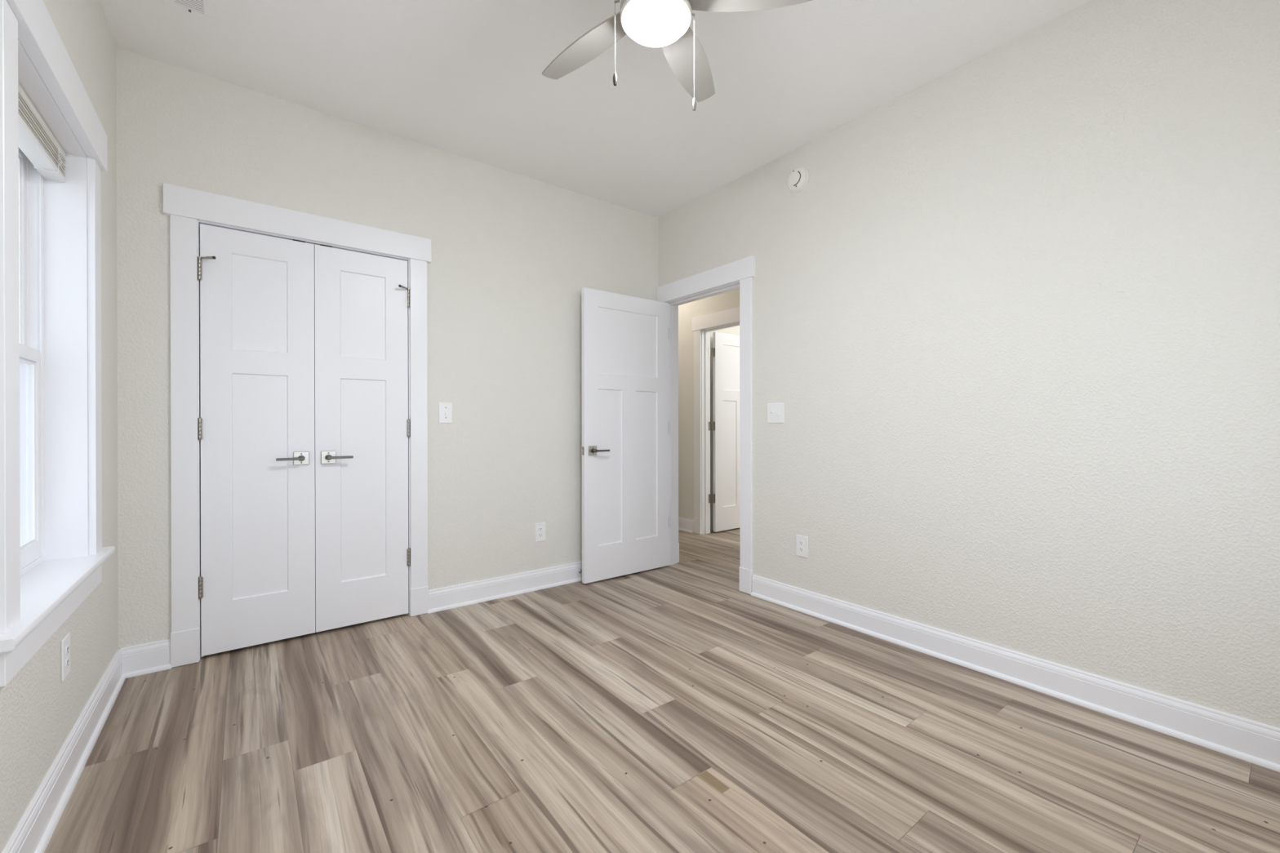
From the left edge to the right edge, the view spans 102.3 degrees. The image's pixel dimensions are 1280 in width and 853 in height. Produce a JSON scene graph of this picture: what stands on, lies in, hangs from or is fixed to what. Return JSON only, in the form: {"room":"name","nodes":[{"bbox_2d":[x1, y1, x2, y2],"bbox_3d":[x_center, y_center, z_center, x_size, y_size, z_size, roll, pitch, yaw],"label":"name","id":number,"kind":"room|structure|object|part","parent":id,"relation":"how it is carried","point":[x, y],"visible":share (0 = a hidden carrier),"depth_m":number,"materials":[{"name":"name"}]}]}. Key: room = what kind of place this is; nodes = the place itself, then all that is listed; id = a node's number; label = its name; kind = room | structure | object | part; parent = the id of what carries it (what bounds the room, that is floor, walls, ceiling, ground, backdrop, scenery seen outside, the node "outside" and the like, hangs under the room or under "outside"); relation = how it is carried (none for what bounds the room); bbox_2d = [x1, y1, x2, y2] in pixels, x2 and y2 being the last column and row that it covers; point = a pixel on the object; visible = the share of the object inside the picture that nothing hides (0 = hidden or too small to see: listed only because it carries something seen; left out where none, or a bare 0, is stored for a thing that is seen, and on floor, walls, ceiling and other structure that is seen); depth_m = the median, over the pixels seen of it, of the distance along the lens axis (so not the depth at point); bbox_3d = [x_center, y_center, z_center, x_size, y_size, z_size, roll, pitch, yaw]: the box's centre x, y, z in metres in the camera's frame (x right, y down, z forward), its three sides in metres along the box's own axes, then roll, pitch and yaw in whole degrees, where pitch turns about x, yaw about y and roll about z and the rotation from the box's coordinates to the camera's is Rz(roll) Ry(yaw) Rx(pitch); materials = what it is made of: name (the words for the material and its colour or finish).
{"room":"empty bedroom","nodes":[
{"label":"empty bedroom","id":0,"kind":"room"},
{"bbox_2d":[0,0,118,852],"bbox_3d":[-1.186,-0.275,0.689,0.165,2.743,3.787,0,0,-37],"label":"wall","id":1,"kind":"structure","parent":0,"point":[39,711],"depth_m":1.78,"materials":[{"name":"white paint"}]},
{"bbox_2d":[0,0,115,687],"bbox_3d":[-1.756,-0.256,1.470,0.211,1.658,1.077,0,0,-37],"label":"window","id":2,"kind":"structure","parent":1,"relation":"in","point":[52,554],"depth_m":1.71,"materials":[{"name":"white"}]},
{"bbox_3d":[-1.435,-0.247,1.166,0.020,1.406,0.093,0,0,-37],"label":"casing","id":3,"kind":"part","parent":2,"relation":"part of","materials":[{"name":"white wood"}]},
{"bbox_3d":[-1.826,-0.564,1.416,0.026,0.700,0.733,0,0,-37],"label":"sash","id":4,"kind":"part","parent":2,"relation":"part of","materials":[{"name":"white plastic"}]},
{"bbox_3d":[-1.801,0.092,1.436,0.026,0.692,0.733,0,0,-37],"label":"sash","id":5,"kind":"part","parent":2,"relation":"part of","materials":[{"name":"white plastic"}]},
{"bbox_3d":[-1.814,-0.244,1.426,0.065,1.400,0.769,0,0,-37],"label":"frame","id":6,"kind":"part","parent":2,"relation":"part of","materials":[{"name":"white plastic"}]},
{"bbox_2d":[17,80,66,182],"bbox_3d":[-1.764,-0.889,1.463,0.063,0.107,0.757,0,0,-37],"label":"window blind","id":7,"kind":"object","parent":2,"relation":"attached to","point":[37,141],"visible":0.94,"depth_m":1.57,"materials":[{"name":"white plastic"}]},
{"bbox_3d":[-1.768,-0.847,1.461,0.050,0.018,0.757,0,0,-37],"label":"rail","id":8,"kind":"part","parent":7,"relation":"part of","materials":[{"name":"white plastic"}]},
{"bbox_3d":[-1.934,-0.878,1.683,0.063,0.085,0.018,0,0,-37],"label":"ladder cord","id":9,"kind":"part","parent":7,"relation":"part of","materials":[{"name":"white fabric"}]},
{"bbox_3d":[-1.696,-1.018,1.515,0.034,0.135,1.011,0,0,-37],"label":"head casing","id":10,"kind":"part","parent":2,"relation":"part of","materials":[{"name":"white wood"}]},
{"bbox_3d":[-1.967,-0.248,1.859,0.020,1.406,0.093,0,0,-37],"label":"casing","id":11,"kind":"part","parent":2,"relation":"part of","materials":[{"name":"white wood"}]},
{"bbox_2d":[2,648,125,852],"bbox_3d":[-1.158,1.032,0.816,0.027,0.128,3.622,0,0,-37],"label":"baseboard","id":12,"kind":"structure","parent":1,"relation":"attached to","point":[36,828],"depth_m":1.54,"materials":[{"name":"white wood"}]},
{"bbox_3d":[-1.152,1.087,0.820,0.012,0.019,3.622,0,0,-37],"label":"shoe molding","id":13,"kind":"part","parent":12,"relation":"part of","materials":[{"name":"white wood"}]},
{"bbox_2d":[61,632,70,681],"bbox_3d":[-1.755,0.704,1.576,0.008,0.124,0.079,0,0,-37],"label":"electrical outlet","id":14,"kind":"object","parent":1,"relation":"attached to","point":[65,642],"visible":1,"depth_m":1.57,"materials":[{"name":"white plastic"}]},
{"bbox_2d":[65,644,69,655],"bbox_3d":[-1.752,0.684,1.578,0.002,0.025,0.033,0,0,-37],"label":"receptacle","id":15,"kind":"object","parent":14,"relation":"attached to","point":[67,646],"depth_m":1.57,"materials":[{"name":"grey plastic"}]},
{"bbox_2d":[65,657,69,667],"bbox_3d":[-1.752,0.723,1.578,0.002,0.025,0.033,0,0,-37],"label":"receptacle","id":16,"kind":"object","parent":14,"relation":"attached to","point":[67,660],"depth_m":1.57,"materials":[{"name":"grey plastic"}]},
{"bbox_2d":[115,47,658,648],"bbox_3d":[-1.163,-0.280,3.166,3.217,2.743,0.116,0,0,-37],"label":"wall","id":17,"kind":"structure","parent":0,"point":[513,255],"depth_m":3.08,"materials":[{"name":"white paint"}]},
{"bbox_2d":[120,638,171,678],"bbox_3d":[-2.194,1.030,2.287,0.174,0.128,0.027,0,0,-37],"label":"baseboard","id":18,"kind":"structure","parent":17,"relation":"attached to","point":[154,656],"depth_m":2.29,"materials":[{"name":"white wood"}]},
{"bbox_3d":[-2.189,1.085,2.281,0.174,0.019,0.012,0,0,-37],"label":"shoe molding","id":19,"kind":"part","parent":18,"relation":"part of","materials":[{"name":"white wood"}]},
{"bbox_2d":[193,223,315,656],"bbox_3d":[-1.879,0.061,2.534,0.478,2.031,0.093,0,0,-37],"label":"door","id":20,"kind":"structure","parent":17,"relation":"in","point":[256,423],"depth_m":2.54,"materials":[{"name":"white paint"}]},
{"bbox_3d":[-1.760,0.163,2.598,0.124,0.031,0.050,0,0,-37],"label":"lever","id":21,"kind":"part","parent":20,"relation":"part of","materials":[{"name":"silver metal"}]},
{"bbox_3d":[-1.740,0.163,2.649,0.066,0.066,0.008,0,0,-37],"label":"handle","id":22,"kind":"part","parent":20,"relation":"part of","materials":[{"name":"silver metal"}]},
{"bbox_2d":[163,182,431,667],"bbox_3d":[-1.721,-0.001,2.722,1.158,2.188,0.142,0,0,-37],"label":"door frame","id":23,"kind":"structure","parent":17,"relation":"attached to","point":[187,208],"depth_m":2.41,"materials":[{"name":"white wood"}]},
{"bbox_3d":[-2.093,-0.013,2.368,0.093,1.895,0.018,0,0,-37],"label":"casing","id":24,"kind":"part","parent":23,"relation":"part of","materials":[{"name":"white wood"}]},
{"bbox_3d":[-1.687,-1.028,2.674,1.158,0.133,0.026,0,0,-37],"label":"head casing","id":25,"kind":"part","parent":23,"relation":"part of","materials":[{"name":"white wood"}]},
{"bbox_3d":[-1.283,-0.016,2.990,0.093,1.895,0.018,0,0,-37],"label":"casing","id":26,"kind":"part","parent":23,"relation":"part of","materials":[{"name":"white wood"}]},
{"bbox_2d":[314,244,410,632],"bbox_3d":[-1.498,0.060,2.826,0.478,2.031,0.093,0,0,-37],"label":"door","id":27,"kind":"structure","parent":17,"relation":"in","point":[362,300],"depth_m":2.82,"materials":[{"name":"white paint"}]},
{"bbox_3d":[-1.645,0.163,2.722,0.066,0.066,0.008,0,0,-37],"label":"handle","id":28,"kind":"part","parent":27,"relation":"part of","materials":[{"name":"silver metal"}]},
{"bbox_3d":[-1.591,0.163,2.727,0.124,0.031,0.050,0,0,-37],"label":"lever","id":29,"kind":"part","parent":27,"relation":"part of","materials":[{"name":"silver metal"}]},
{"bbox_2d":[439,402,452,422],"bbox_3d":[-1.161,-0.083,3.083,0.079,0.124,0.018,0,0,-37],"label":"light switch","id":30,"kind":"object","parent":17,"relation":"attached to","point":[445,408],"visible":1,"depth_m":3.08,"materials":[{"name":"white plastic"}]},
{"bbox_2d":[427,561,582,613],"bbox_3d":[-0.542,1.025,3.553,1.768,0.128,0.027,0,0,-37],"label":"baseboard","id":31,"kind":"structure","parent":17,"relation":"attached to","point":[448,597],"depth_m":3.29,"materials":[{"name":"white wood"}]},
{"bbox_3d":[-0.538,1.080,3.547,1.768,0.019,0.012,0,0,-37],"label":"shoe molding","id":32,"kind":"part","parent":31,"relation":"part of","materials":[{"name":"white wood"}]},
{"bbox_2d":[534,522,545,542],"bbox_3d":[-0.670,0.711,3.467,0.079,0.124,0.008,0,0,-37],"label":"electrical outlet","id":33,"kind":"object","parent":17,"relation":"attached to","point":[540,528],"visible":1,"depth_m":3.46,"materials":[{"name":"white plastic"}]},
{"bbox_2d":[100,0,1092,217],"bbox_3d":[-0.190,-1.710,1.987,3.333,0.120,4.637,0,0,-37],"label":"ceiling","id":34,"kind":"structure","parent":0,"point":[465,78],"depth_m":2.38,"materials":[{"name":"white paint"}]},
{"bbox_2d":[163,0,215,22],"bbox_3d":[-1.695,-1.642,1.928,0.155,0.012,0.317,0,0,-37],"label":"ceiling vent","id":35,"kind":"object","parent":34,"relation":"in","point":[203,9],"visible":1,"depth_m":2.02,"materials":[{"name":"white metal"}]},
{"bbox_2d":[542,0,811,111],"bbox_3d":[0.019,-1.323,1.612,1.028,0.654,1.035,0,0,-37],"label":"ceiling fan","id":36,"kind":"object","parent":34,"relation":"hanging from","point":[664,24],"visible":1,"depth_m":1.68,"materials":[{"name":"grey metal"}]},
{"bbox_3d":[-0.182,-1.341,1.823,0.458,0.006,0.129,0,13,43],"label":"blade","id":37,"kind":"part","parent":36,"relation":"part of","materials":[{"name":"silver metal"}]},
{"bbox_3d":[-0.072,-1.220,1.612,0.018,0.230,0.007,0,0,0],"label":"pull chain","id":38,"kind":"part","parent":36,"relation":"part of","materials":[{"name":"silver metal"}]},
{"bbox_3d":[0.050,-1.252,1.612,0.206,0.049,0.206,0,0,-37],"label":"lamp shade","id":39,"kind":"part","parent":36,"relation":"part of","materials":[{"name":"white glass"}]},
{"bbox_3d":[0.179,-1.341,1.898,0.129,0.006,0.458,-14,-6,24],"label":"blade","id":40,"kind":"part","parent":36,"relation":"part of","materials":[{"name":"silver metal"}]},
{"bbox_3d":[0.165,-1.167,1.621,0.018,0.270,0.007,0,0,-4],"label":"pull chain","id":41,"kind":"part","parent":36,"relation":"part of","materials":[{"name":"silver metal"}]},
{"bbox_3d":[0.362,-1.341,1.578,0.458,0.006,0.129,0,-13,7],"label":"blade","id":42,"kind":"part","parent":36,"relation":"part of","materials":[{"name":"silver metal"}]},
{"bbox_2d":[44,528,1279,852],"bbox_3d":[0.857,1.088,3.604,6.658,0.001,5.725,0,0,-37],"label":"floor","id":43,"kind":"structure","parent":0,"point":[675,708],"depth_m":1.75,"materials":[{"name":"beige wood"}]},
{"bbox_2d":[678,288,739,519],"bbox_3d":[1.018,-0.286,4.751,0.116,2.743,3.900,0,0,-37],"label":"wall","id":44,"kind":"structure","parent":0,"point":[729,300],"depth_m":5.33,"materials":[{"name":"white paint"}]},
{"bbox_2d":[678,516,693,533],"bbox_3d":[0.191,1.020,5.716,0.027,0.128,1.164,0,0,-37],"label":"baseboard","id":45,"kind":"structure","parent":44,"relation":"attached to","point":[684,524],"depth_m":5.34,"materials":[{"name":"white wood"}]},
{"bbox_3d":[0.186,1.074,5.712,0.012,0.019,1.164,0,0,-37],"label":"shoe molding","id":46,"kind":"part","parent":45,"relation":"part of","materials":[{"name":"white wood"}]},
{"bbox_2d":[692,306,739,534],"bbox_3d":[0.896,-0.009,4.890,0.142,2.188,1.020,0,0,-37],"label":"door frame","id":47,"kind":"structure","parent":44,"relation":"attached to","point":[702,326],"depth_m":5.19,"materials":[{"name":"white wood"}]},
{"bbox_3d":[0.584,-0.023,5.208,0.018,1.895,0.093,0,0,-37],"label":"casing","id":48,"kind":"part","parent":47,"relation":"part of","materials":[{"name":"white wood"}]},
{"bbox_3d":[0.848,-1.036,4.853,0.026,0.133,1.020,0,0,-37],"label":"head casing","id":49,"kind":"part","parent":47,"relation":"part of","materials":[{"name":"white wood"}]},
{"bbox_2d":[708,332,739,532],"bbox_3d":[1.047,0.054,5.435,0.818,2.030,0.104,0,0,-37],"label":"door","id":50,"kind":"structure","parent":44,"relation":"in","point":[726,347],"depth_m":5.33,"materials":[{"name":"white paint"}]},
{"bbox_2d":[710,325,739,529],"bbox_3d":[2.383,-0.289,5.073,2.442,2.743,2.750,0,0,-37],"label":"wall","id":51,"kind":"structure","parent":0,"point":[735,330],"depth_m":5.40,"materials":[{"name":"white paint"}]},
{"bbox_2d":[658,0,1279,728],"bbox_3d":[0.757,-0.283,3.401,0.116,2.743,5.725,0,0,-37],"label":"wall","id":52,"kind":"structure","parent":0,"point":[1015,314],"depth_m":2.10,"materials":[{"name":"white paint"}]},
{"bbox_2d":[581,287,669,583],"bbox_3d":[-0.090,0.062,3.772,0.782,2.030,0.151,0,0,-37],"label":"door","id":53,"kind":"structure","parent":52,"relation":"in","point":[625,424],"depth_m":3.73,"materials":[{"name":"white paint"}]},
{"bbox_3d":[-0.327,0.167,3.563,0.066,0.066,0.008,0,0,-37],"label":"handle","id":54,"kind":"part","parent":53,"relation":"part of","materials":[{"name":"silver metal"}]},
{"bbox_3d":[-0.272,0.167,3.568,0.124,0.031,0.050,0,0,-37],"label":"lever","id":55,"kind":"part","parent":53,"relation":"part of","materials":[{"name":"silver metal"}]},
{"bbox_2d":[656,255,755,595],"bbox_3d":[0.489,-0.006,3.752,0.168,2.188,0.987,0,0,-37],"label":"door frame","id":56,"kind":"structure","parent":52,"relation":"attached to","point":[737,274],"depth_m":3.43,"materials":[{"name":"white wood"}]},
{"bbox_3d":[0.272,-0.020,4.145,0.018,1.895,0.093,0,0,-37],"label":"casing","id":57,"kind":"part","parent":56,"relation":"part of","materials":[{"name":"white wood"}]},
{"bbox_3d":[0.436,-1.034,3.701,0.026,0.133,0.972,0,0,-37],"label":"head casing","id":58,"kind":"part","parent":56,"relation":"part of","materials":[{"name":"white wood"}]},
{"bbox_3d":[0.548,-1.034,3.787,0.026,0.133,0.972,0,0,-37],"label":"head casing","id":59,"kind":"part","parent":56,"relation":"part of","materials":[{"name":"white wood"}]},
{"bbox_3d":[0.694,-0.019,3.374,0.018,1.895,0.093,0,0,-37],"label":"casing","id":60,"kind":"part","parent":56,"relation":"part of","materials":[{"name":"white wood"}]},
{"bbox_2d":[767,402,784,422],"bbox_3d":[0.836,-0.083,3.189,0.018,0.124,0.126,0,0,-37],"label":"light switch","id":61,"kind":"object","parent":52,"relation":"attached to","point":[775,411],"visible":1,"depth_m":3.19,"materials":[{"name":"white plastic"}]},
{"bbox_2d":[786,166,808,193],"bbox_3d":[0.924,-1.463,3.049,0.043,0.145,0.145,0,0,-37],"label":"smoke detector","id":62,"kind":"object","parent":52,"relation":"attached to","point":[797,179],"visible":1,"depth_m":3.03,"materials":[{"name":"white plastic"}]},
{"bbox_2d":[795,534,808,558],"bbox_3d":[0.956,0.708,3.044,0.008,0.124,0.079,0,0,-37],"label":"electrical outlet","id":63,"kind":"object","parent":52,"relation":"attached to","point":[802,542],"visible":1,"depth_m":3.04,"materials":[{"name":"white plastic"}]},
{"bbox_2d":[751,574,1279,772],"bbox_3d":[1.535,1.026,2.275,0.027,0.128,2.660,0,0,-37],"label":"baseboard","id":64,"kind":"structure","parent":52,"relation":"attached to","point":[1246,740],"depth_m":2.08,"materials":[{"name":"white wood"}]}
]}

